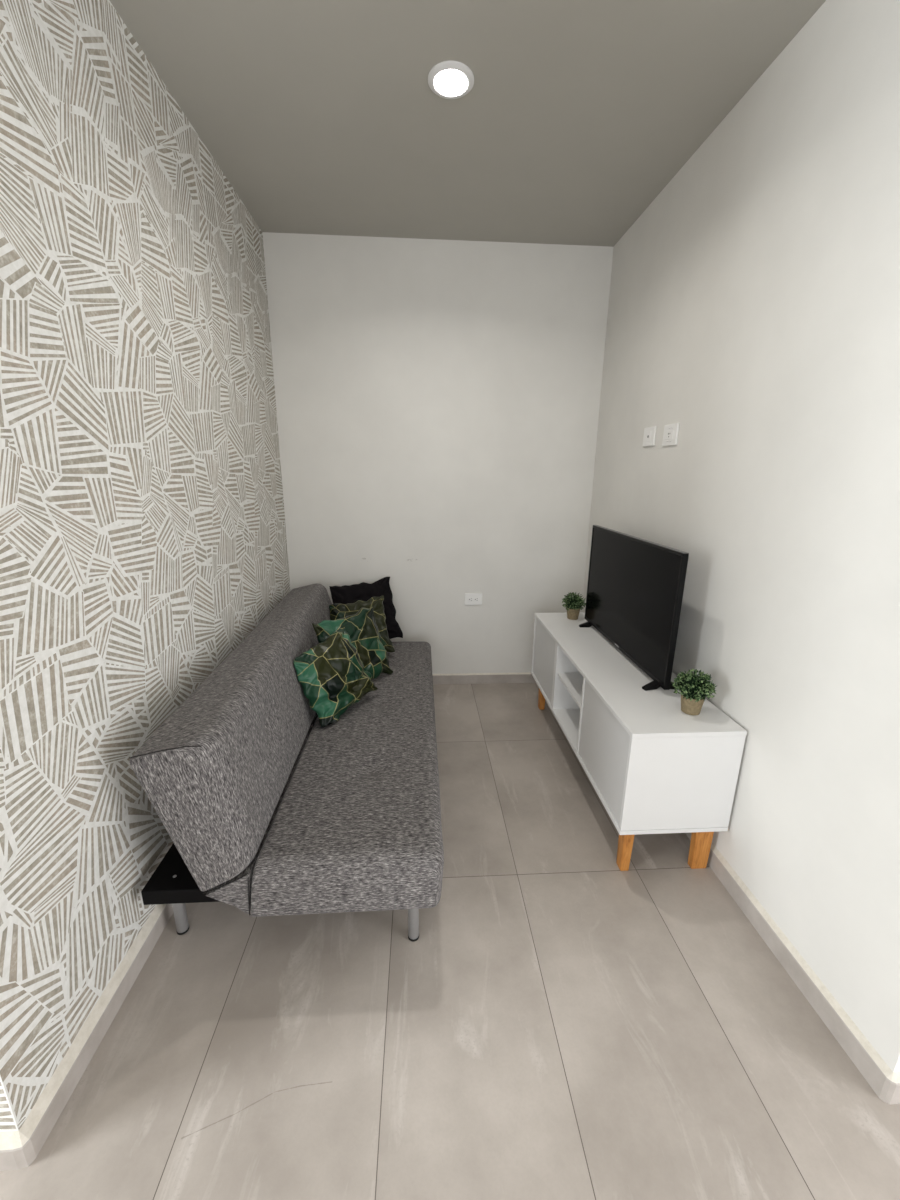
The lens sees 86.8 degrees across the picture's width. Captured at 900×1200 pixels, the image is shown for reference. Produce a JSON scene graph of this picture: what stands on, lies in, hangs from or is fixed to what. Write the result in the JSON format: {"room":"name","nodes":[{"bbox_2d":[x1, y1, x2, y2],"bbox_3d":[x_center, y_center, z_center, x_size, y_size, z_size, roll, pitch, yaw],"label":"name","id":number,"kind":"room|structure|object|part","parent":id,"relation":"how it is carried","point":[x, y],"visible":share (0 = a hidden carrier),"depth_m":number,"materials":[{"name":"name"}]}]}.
{"room":"living room","nodes":[
{"label":"living room","id":0,"kind":"room"},
{"bbox_2d":[0,0,290,1131],"bbox_3d":[-1.029,-0.395,1.794,0.141,2.674,2.340,0,15,-4],"label":"wall","id":1,"kind":"structure","parent":0,"point":[143,540],"depth_m":1.25,"materials":[{"name":"paper"}]},
{"bbox_2d":[262,232,613,673],"bbox_3d":[-0.064,-0.724,3.053,2.226,2.674,0.140,0,15,-4],"label":"wall","id":2,"kind":"structure","parent":0,"point":[438,401],"depth_m":2.89,"materials":[{"name":"paint"}]},
{"bbox_2d":[0,672,535,1170],"bbox_3d":[-1.284,0.853,2.109,4.488,0.094,2.354,0,15,-4],"label":"baseboard","id":3,"kind":"structure","parent":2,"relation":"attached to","point":[19,1149],"depth_m":1.19,"materials":[{"name":"tile"}]},
{"bbox_2d":[465,593,481,604],"bbox_3d":[0.157,-0.005,3.183,0.118,0.080,0.012,0,15,-4],"label":"power outlet","id":4,"kind":"object","parent":2,"relation":"attached to","point":[470,598],"visible":1,"depth_m":3.18,"materials":[{"name":"white plastic"}]},
{"bbox_2d":[0,683,899,1199],"bbox_3d":[-0.225,1.395,0.521,6.600,0.100,6.104,0,15,-4],"label":"floor","id":5,"kind":"structure","parent":0,"point":[563,1023],"depth_m":1.23,"materials":[{"name":"tile"}]},
{"bbox_2d":[129,583,443,941],"bbox_3d":[-0.503,0.493,2.183,0.870,0.768,1.820,0,15,-4],"label":"sofa","id":6,"kind":"object","parent":5,"relation":"on","point":[265,809],"visible":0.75,"depth_m":1.44,"materials":[{"name":"grey fabric"}]},
{"bbox_3d":[-0.857,0.956,1.502,0.034,0.206,0.034,0,15,-4],"label":"leg","id":7,"kind":"part","parent":6,"relation":"part of","materials":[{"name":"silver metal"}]},
{"bbox_3d":[-0.787,0.636,2.204,0.306,0.049,1.710,0,15,-4],"label":"frame","id":8,"kind":"part","parent":6,"relation":"part of","materials":[{"name":"black paint"}]},
{"bbox_3d":[-0.760,0.352,2.128,0.316,0.471,1.820,0,15,-4],"label":"backrest","id":9,"kind":"part","parent":6,"relation":"part of","materials":[{"name":"grey fabric"}]},
{"bbox_2d":[293,625,377,726],"bbox_3d":[-0.506,0.325,2.122,0.177,0.340,0.392,9,17,28],"label":"throw cushion","id":10,"kind":"object","parent":6,"relation":"on","point":[332,676],"visible":1,"depth_m":2.06,"materials":[{"name":"green fabric"}]},
{"bbox_3d":[-0.346,0.578,2.216,0.554,0.182,1.820,0,15,-4],"label":"seat","id":11,"kind":"part","parent":6,"relation":"part of","materials":[{"name":"grey fabric"}]},
{"bbox_2d":[312,606,392,678],"bbox_3d":[-0.477,0.245,2.399,0.172,0.350,0.385,13,20,39],"label":"throw cushion","id":12,"kind":"object","parent":6,"relation":"on","point":[362,629],"visible":0.62,"depth_m":2.41,"materials":[{"name":"green fabric"}]},
{"bbox_2d":[329,595,394,651],"bbox_3d":[-0.517,0.159,2.784,0.351,0.314,0.250,-4,16,-15],"label":"throw cushion","id":13,"kind":"object","parent":6,"relation":"on","point":[337,610],"visible":0.48,"depth_m":2.79,"materials":[{"name":"green fabric"}]},
{"bbox_2d":[329,577,402,638],"bbox_3d":[-0.521,0.074,2.974,0.410,0.380,0.230,-5,16,-21],"label":"throw cushion","id":14,"kind":"object","parent":6,"relation":"on","point":[345,594],"visible":0.5,"depth_m":2.98,"materials":[{"name":"black fabric"}]},
{"bbox_3d":[-0.115,0.969,1.490,0.034,0.204,0.034,0,15,-4],"label":"leg","id":15,"kind":"part","parent":6,"relation":"part of","materials":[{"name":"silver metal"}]},
{"bbox_2d":[531,612,746,870],"bbox_3d":[0.753,0.551,2.334,0.395,0.605,1.396,0,15,-4],"label":"tv cabinet","id":16,"kind":"object","parent":5,"relation":"on","point":[655,767],"visible":0.88,"depth_m":1.72,"materials":[{"name":"white wood"}]},
{"bbox_3d":[0.714,0.273,2.970,0.393,0.366,0.016,0,15,-4],"label":"panel","id":17,"kind":"part","parent":16,"relation":"part of","materials":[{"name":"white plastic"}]},
{"bbox_3d":[0.576,0.583,2.976,0.040,0.205,0.050,0,15,-4],"label":"leg","id":18,"kind":"part","parent":16,"relation":"part of","materials":[{"name":"brown wood"}]},
{"bbox_3d":[0.545,0.334,2.736,0.016,0.364,0.443,0,15,-4],"label":"door","id":19,"kind":"part","parent":16,"relation":"part of","materials":[{"name":"white wood"}]},
{"bbox_2d":[558,673,582,707],"bbox_3d":[0.760,0.436,2.300,0.377,0.015,0.395,0,15,-4],"label":"shelf","id":20,"kind":"object","parent":16,"relation":"attached to","point":[573,682],"depth_m":2.35,"materials":[{"name":"white wood"}]},
{"bbox_2d":[562,592,585,619],"bbox_3d":[0.726,0.030,2.788,0.140,0.163,0.151,-9,18,-33],"label":"potted plant","id":21,"kind":"object","parent":16,"relation":"on","point":[574,603],"visible":0.99,"depth_m":2.76,"materials":[{"name":"green plant"}]},
{"bbox_3d":[0.724,0.077,2.800,0.081,0.067,0.081,-9,18,-33],"label":"pot","id":22,"kind":"part","parent":21,"relation":"part of","materials":[{"name":"beige paper"}]},
{"bbox_3d":[0.600,0.570,1.864,0.016,0.364,0.459,0,15,-4],"label":"door","id":23,"kind":"part","parent":16,"relation":"part of","materials":[{"name":"white wood"}]},
{"bbox_3d":[0.652,0.909,1.772,0.040,0.205,0.050,0,15,-4],"label":"leg","id":24,"kind":"part","parent":16,"relation":"part of","materials":[{"name":"brown wood"}]},
{"bbox_3d":[0.752,0.638,2.357,0.395,0.016,1.394,0,15,-4],"label":"panel","id":25,"kind":"part","parent":16,"relation":"part of","materials":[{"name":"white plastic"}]},
{"bbox_2d":[579,525,688,690],"bbox_3d":[0.833,-0.020,2.225,0.173,0.557,0.928,0,15,-4],"label":"television","id":26,"kind":"object","parent":16,"relation":"on","point":[635,587],"visible":0.98,"depth_m":2.06,"materials":[{"name":"black plastic"}]},
{"bbox_3d":[0.757,0.267,2.257,0.395,0.016,1.396,0,15,-4],"label":"panel","id":27,"kind":"part","parent":16,"relation":"part of","materials":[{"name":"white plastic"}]},
{"bbox_3d":[0.797,0.632,1.644,0.393,0.366,0.016,0,15,-4],"label":"panel","id":28,"kind":"part","parent":16,"relation":"part of","materials":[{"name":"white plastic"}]},
{"bbox_2d":[672,668,717,715],"bbox_3d":[0.870,0.326,1.700,0.151,0.163,0.140,0,15,-4],"label":"potted plant","id":29,"kind":"object","parent":16,"relation":"on","point":[694,688],"visible":1,"depth_m":1.68,"materials":[{"name":"green plant"}]},
{"bbox_3d":[0.870,0.372,1.714,0.081,0.067,0.081,0,15,-4],"label":"pot","id":30,"kind":"part","parent":29,"relation":"part of","materials":[{"name":"beige paper"}]},
{"bbox_3d":[0.937,0.910,1.780,0.070,0.205,0.030,0,15,-4],"label":"leg","id":31,"kind":"part","parent":16,"relation":"part of","materials":[{"name":"brown wood"}]},
{"bbox_2d":[110,0,825,246],"bbox_3d":[-0.195,-1.283,-0.202,6.600,0.100,6.104,0,15,-4],"label":"ceiling","id":32,"kind":"structure","parent":0,"point":[323,117],"depth_m":1.64,"materials":[{"name":"paint"}]},
{"bbox_2d":[428,61,473,98],"bbox_3d":[0.003,-1.698,1.562,0.152,0.016,0.152,0,15,-4],"label":"recessed light","id":33,"kind":"object","parent":32,"relation":"in","point":[446,79],"visible":1,"depth_m":1.54,"materials":[{"name":"white plastic"}]},
{"bbox_2d":[582,0,899,1071],"bbox_3d":[1.053,-0.406,1.922,0.140,2.674,2.340,0,15,-4],"label":"wall","id":34,"kind":"structure","parent":0,"point":[754,305],"depth_m":1.41,"materials":[{"name":"white paint"}]},
{"bbox_2d":[643,426,656,446],"bbox_3d":[0.953,-0.782,2.278,0.011,0.088,0.112,0,15,-4],"label":"socket","id":35,"kind":"object","parent":34,"relation":"attached to","point":[649,432],"visible":1,"depth_m":2.26,"materials":[{"name":"white plastic"}]},
{"bbox_2d":[646,431,650,441],"bbox_3d":[0.950,-0.782,2.278,0.004,0.050,0.046,0,15,-4],"label":"receptacle","id":36,"kind":"object","parent":35,"relation":"attached to","point":[648,433],"depth_m":2.27,"materials":[{"name":"white plastic"}]},
{"bbox_2d":[662,423,679,445],"bbox_3d":[0.965,-0.724,2.086,0.012,0.090,0.118,0,15,-4],"label":"power outlet","id":37,"kind":"object","parent":34,"relation":"attached to","point":[670,435],"visible":1,"depth_m":2.08,"materials":[{"name":"white plastic"}]},
{"bbox_2d":[665,430,673,439],"bbox_3d":[0.962,-0.724,2.086,0.004,0.038,0.062,0,15,-4],"label":"receptacle","id":38,"kind":"object","parent":37,"relation":"attached to","point":[669,434],"depth_m":2.08,"materials":[{"name":"white plastic"}]},
{"bbox_2d":[685,833,899,1104],"bbox_3d":[1.910,0.841,2.307,1.912,0.085,2.354,0,15,-4],"label":"baseboard","id":39,"kind":"structure","parent":34,"relation":"attached to","point":[885,1083],"depth_m":1.33,"materials":[{"name":"tile"}]}
]}

